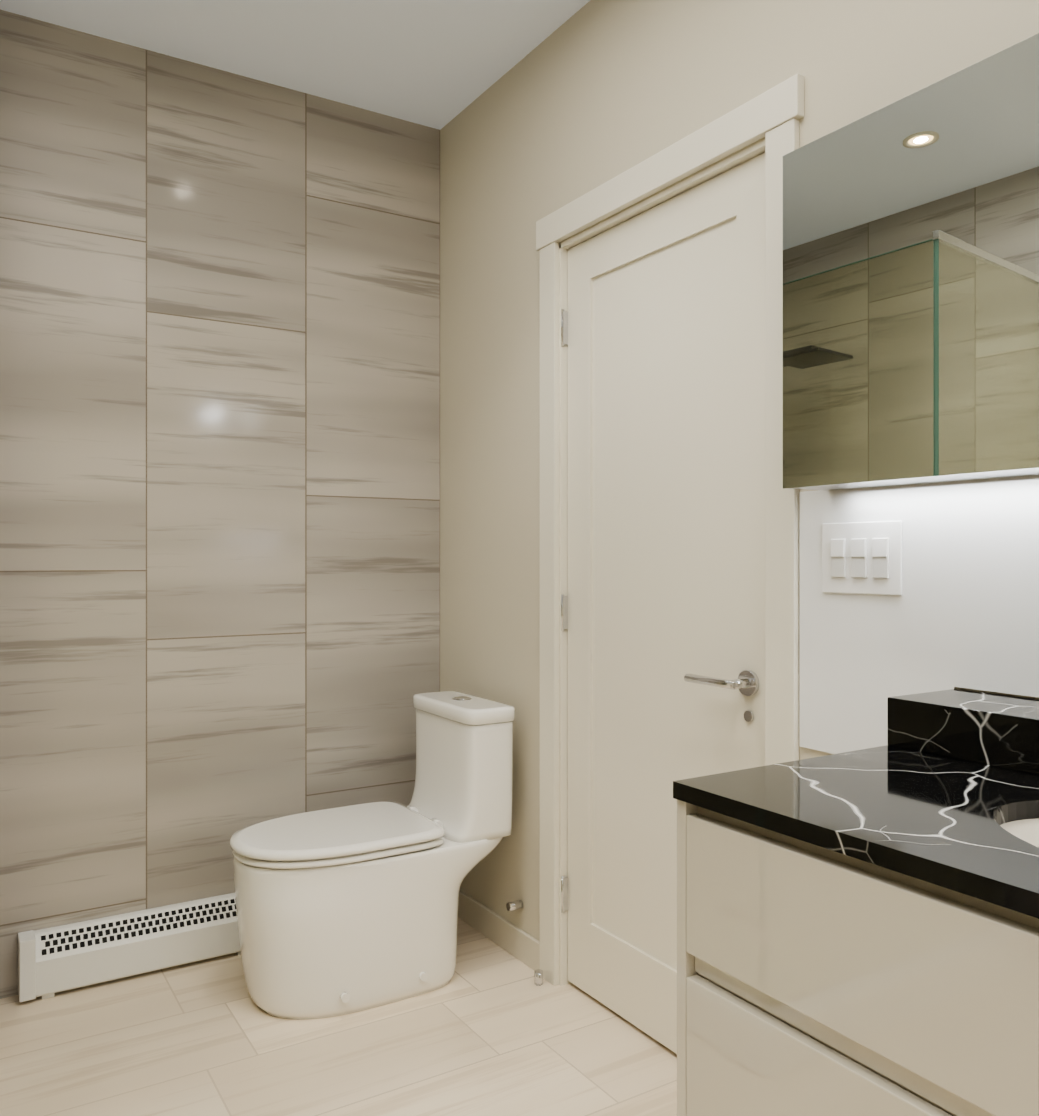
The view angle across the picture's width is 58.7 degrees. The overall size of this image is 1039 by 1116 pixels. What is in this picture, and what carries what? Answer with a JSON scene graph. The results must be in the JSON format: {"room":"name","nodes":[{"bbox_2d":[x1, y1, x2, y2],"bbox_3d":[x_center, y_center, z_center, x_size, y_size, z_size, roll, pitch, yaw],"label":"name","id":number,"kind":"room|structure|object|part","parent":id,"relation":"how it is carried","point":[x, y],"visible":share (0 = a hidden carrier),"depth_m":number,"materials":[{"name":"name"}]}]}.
{"room":"bathroom","nodes":[
{"label":"bathroom","id":0,"kind":"room"},
{"bbox_2d":[0,10,439,998],"bbox_3d":[-1.323,-0.143,2.555,2.647,2.625,0.120,0,0,-32],"label":"wall","id":1,"kind":"structure","parent":0,"point":[218,458],"depth_m":2.72,"materials":[{"name":"tile"}]},
{"bbox_2d":[0,0,589,129],"bbox_3d":[-0.269,-1.505,0.862,2.647,0.100,4.108,0,0,-32],"label":"ceiling","id":2,"kind":"structure","parent":0,"point":[438,64],"depth_m":2.59,"materials":[{"name":"white paint"}]},
{"bbox_2d":[0,917,676,1115],"bbox_3d":[-0.269,1.220,0.863,2.647,0.100,4.108,0,0,-32],"label":"floor","id":3,"kind":"structure","parent":0,"point":[490,1028],"depth_m":2.19,"materials":[{"name":"tile"}]},
{"bbox_2d":[18,893,240,1001],"bbox_3d":[-1.043,1.086,2.614,0.661,0.168,0.073,0,0,-32],"label":"heater unit","id":4,"kind":"object","parent":3,"relation":"on","point":[53,960],"visible":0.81,"depth_m":2.56,"materials":[{"name":"white metal"}]},
{"bbox_2d":[230,691,522,1019],"bbox_3d":[-0.402,0.792,2.595,0.798,0.756,0.398,0,0,-32],"label":"toilet","id":5,"kind":"object","parent":3,"relation":"on","point":[344,910],"visible":1,"depth_m":2.43,"materials":[{"name":"white ceramic"}]},
{"bbox_3d":[-0.512,0.747,2.527,0.540,0.024,0.398,0,0,-32],"label":"lid","id":6,"kind":"part","parent":5,"relation":"part of","materials":[{"name":"white plastic"}]},
{"bbox_3d":[-0.511,0.771,2.527,0.531,0.018,0.392,0,0,-32],"label":"seat","id":7,"kind":"part","parent":5,"relation":"part of","materials":[{"name":"white plastic"}]},
{"bbox_3d":[-0.189,0.624,2.728,0.198,0.322,0.380,0,0,-32],"label":"tank","id":8,"kind":"part","parent":5,"relation":"part of","materials":[{"name":"white ceramic"}]},
{"bbox_3d":[-0.171,0.441,2.739,0.165,0.042,0.392,0,0,-32],"label":"tank lid","id":9,"kind":"part","parent":5,"relation":"part of","materials":[{"name":"white ceramic"}]},
{"bbox_2d":[534,969,542,985],"bbox_3d":[0.053,1.152,2.537,0.023,0.035,0.024,0,0,-32],"label":"door stop","id":10,"kind":"object","parent":3,"relation":"on","point":[538,977],"visible":0.95,"depth_m":2.53,"materials":[{"name":"silver metal"}]},
{"bbox_2d":[440,0,1038,940],"bbox_3d":[0.803,-0.142,1.530,0.120,2.625,3.868,0,0,-32],"label":"wall","id":11,"kind":"structure","parent":0,"point":[499,168],"depth_m":2.64,"materials":[{"name":"beige paint"}]},
{"bbox_2d":[458,890,539,970],"bbox_3d":[-0.105,1.127,2.865,0.012,0.085,0.641,0,0,-32],"label":"baseboard","id":12,"kind":"structure","parent":11,"relation":"attached to","point":[513,940],"depth_m":2.78,"materials":[{"name":"beige wood"}]},
{"bbox_2d":[563,153,764,1053],"bbox_3d":[0.334,0.157,2.231,0.056,2.003,0.753,0,0,-32],"label":"door","id":13,"kind":"structure","parent":11,"relation":"in","point":[663,275],"depth_m":2.23,"materials":[{"name":"beige wood"}]},
{"bbox_2d":[561,876,563,912],"bbox_3d":[0.117,0.920,2.530,0.011,0.100,0.012,0,0,-32],"label":"hinge","id":14,"kind":"object","parent":13,"relation":"attached to","point":[562,877],"visible":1,"depth_m":2.52,"materials":[{"name":"silver metal"}]},
{"bbox_2d":[561,594,564,630],"bbox_3d":[0.117,0.150,2.530,0.011,0.100,0.012,0,0,-32],"label":"hinge","id":15,"kind":"object","parent":13,"relation":"attached to","point":[562,629],"visible":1,"depth_m":2.52,"materials":[{"name":"silver metal"}]},
{"bbox_2d":[561,309,564,345],"bbox_3d":[0.117,-0.630,2.529,0.011,0.100,0.012,0,0,-32],"label":"hinge","id":16,"kind":"object","parent":13,"relation":"attached to","point":[562,310],"visible":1,"depth_m":2.52,"materials":[{"name":"silver metal"}]},
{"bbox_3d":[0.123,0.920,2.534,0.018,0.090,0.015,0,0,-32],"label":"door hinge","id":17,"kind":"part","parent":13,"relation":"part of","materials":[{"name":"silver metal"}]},
{"bbox_3d":[0.123,0.150,2.534,0.018,0.090,0.015,0,0,-32],"label":"door hinge","id":18,"kind":"part","parent":13,"relation":"part of","materials":[{"name":"silver metal"}]},
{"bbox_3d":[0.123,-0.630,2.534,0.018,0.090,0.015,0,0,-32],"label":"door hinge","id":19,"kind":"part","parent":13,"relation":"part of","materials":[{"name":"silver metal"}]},
{"bbox_3d":[0.345,-0.792,2.229,0.040,0.105,0.530,0,0,-32],"label":"rail","id":20,"kind":"part","parent":13,"relation":"part of","materials":[{"name":"beige wood"}]},
{"bbox_2d":[734,670,758,695],"bbox_3d":[0.467,0.265,1.946,0.053,0.054,0.054,0,0,-32],"label":"rose","id":21,"kind":"object","parent":13,"relation":"attached to","point":[752,689],"depth_m":1.94,"materials":[{"name":"silver metal"}]},
{"bbox_2d":[684,673,734,688],"bbox_3d":[0.411,0.265,1.986,0.023,0.019,0.143,0,0,-32],"label":"lever","id":22,"kind":"object","parent":21,"relation":"attached to","point":[711,681],"visible":1,"depth_m":1.98,"materials":[{"name":"silver metal"}]},
{"bbox_3d":[0.463,0.265,1.944,0.044,0.020,0.020,0,0,-32],"label":"door handle neck","id":23,"kind":"part","parent":21,"relation":"part of","materials":[{"name":"silver metal"}]},
{"bbox_2d":[744,710,753,721],"bbox_3d":[0.487,0.335,1.958,0.007,0.024,0.024,0,0,-32],"label":"lock","id":24,"kind":"object","parent":13,"relation":"attached to","point":[748,715],"visible":1,"depth_m":1.96,"materials":[{"name":"silver metal"}]},
{"bbox_2d":[536,74,803,985],"bbox_3d":[0.353,0.113,2.235,0.140,2.115,0.938,0,0,-32],"label":"door frame","id":25,"kind":"structure","parent":11,"relation":"attached to","point":[781,623],"depth_m":2.20,"materials":[{"name":"beige wood"}]},
{"bbox_3d":[0.362,-0.854,2.240,0.120,0.012,0.770,0,0,-32],"label":"door trim jamb","id":26,"kind":"part","parent":25,"relation":"part of","materials":[{"name":"white wood"}]},
{"bbox_2d":[673,689,1038,1115],"bbox_3d":[0.736,0.521,0.925,0.629,0.608,1.048,0,0,-32],"label":"bathroom vanity","id":27,"kind":"object","parent":11,"relation":"attached to","point":[857,932],"visible":1,"depth_m":1.03,"materials":[{"name":"beige"}]},
{"bbox_3d":[0.490,0.684,0.772,0.018,0.283,1.009,0,0,-32],"label":"drawer","id":28,"kind":"part","parent":27,"relation":"part of","materials":[{"name":"beige paint"}]},
{"bbox_3d":[0.497,0.525,0.776,0.004,0.026,1.008,0,0,-32],"label":"rail","id":29,"kind":"part","parent":27,"relation":"part of","materials":[{"name":"beige paint"}]},
{"bbox_2d":[673,745,1038,918],"bbox_3d":[0.740,0.303,0.928,0.618,0.022,1.048,0,0,-32],"label":"countertop","id":30,"kind":"structure","parent":27,"relation":"on","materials":[{"name":"black stone"}]},
{"bbox_3d":[0.343,0.421,1.008,0.018,0.178,0.454,0,0,-32],"label":"drawer","id":31,"kind":"part","parent":27,"relation":"part of","materials":[{"name":"beige paint"}]},
{"bbox_2d":[800,481,955,753],"bbox_3d":[0.639,0.120,1.677,0.005,0.500,0.327,0,0,-32],"label":"wall","id":32,"kind":"structure","parent":11,"relation":"attached to","point":[863,657],"depth_m":1.67,"materials":[{"name":"white paint"}]},
{"bbox_2d":[822,520,901,595],"bbox_3d":[0.622,0.000,1.689,0.010,0.132,0.172,0,0,-32],"label":"switch plate","id":33,"kind":"object","parent":32,"relation":"attached to","point":[861,557],"visible":1,"depth_m":1.68,"materials":[{"name":"white plastic"}]},
{"bbox_2d":[783,33,1038,490],"bbox_3d":[0.708,-0.431,1.444,0.128,0.608,0.654,0,0,-32],"label":"upper cabinet","id":34,"kind":"object","parent":11,"relation":"attached to","point":[911,289],"visible":1,"depth_m":1.43,"materials":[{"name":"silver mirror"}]},
{"bbox_3d":[0.664,-0.431,1.418,0.016,0.608,0.653,0,0,-32],"label":"door","id":35,"kind":"part","parent":34,"relation":"part of","materials":[{"name":"mirror"}]},
{"bbox_2d":[888,689,1038,774],"bbox_3d":[0.927,0.255,1.044,0.179,0.075,1.048,0,0,-32],"label":"backsplash","id":36,"kind":"structure","parent":11,"relation":"attached to","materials":[{"name":"black stone"}]},
{"bbox_2d":[954,475,1038,697],"bbox_3d":[1.244,0.042,0.705,0.005,0.344,1.962,0,0,-32],"label":"wall","id":37,"kind":"structure","parent":11,"relation":"attached to","point":[996,584],"depth_m":1.47,"materials":[{"name":"white paint"}]}
]}

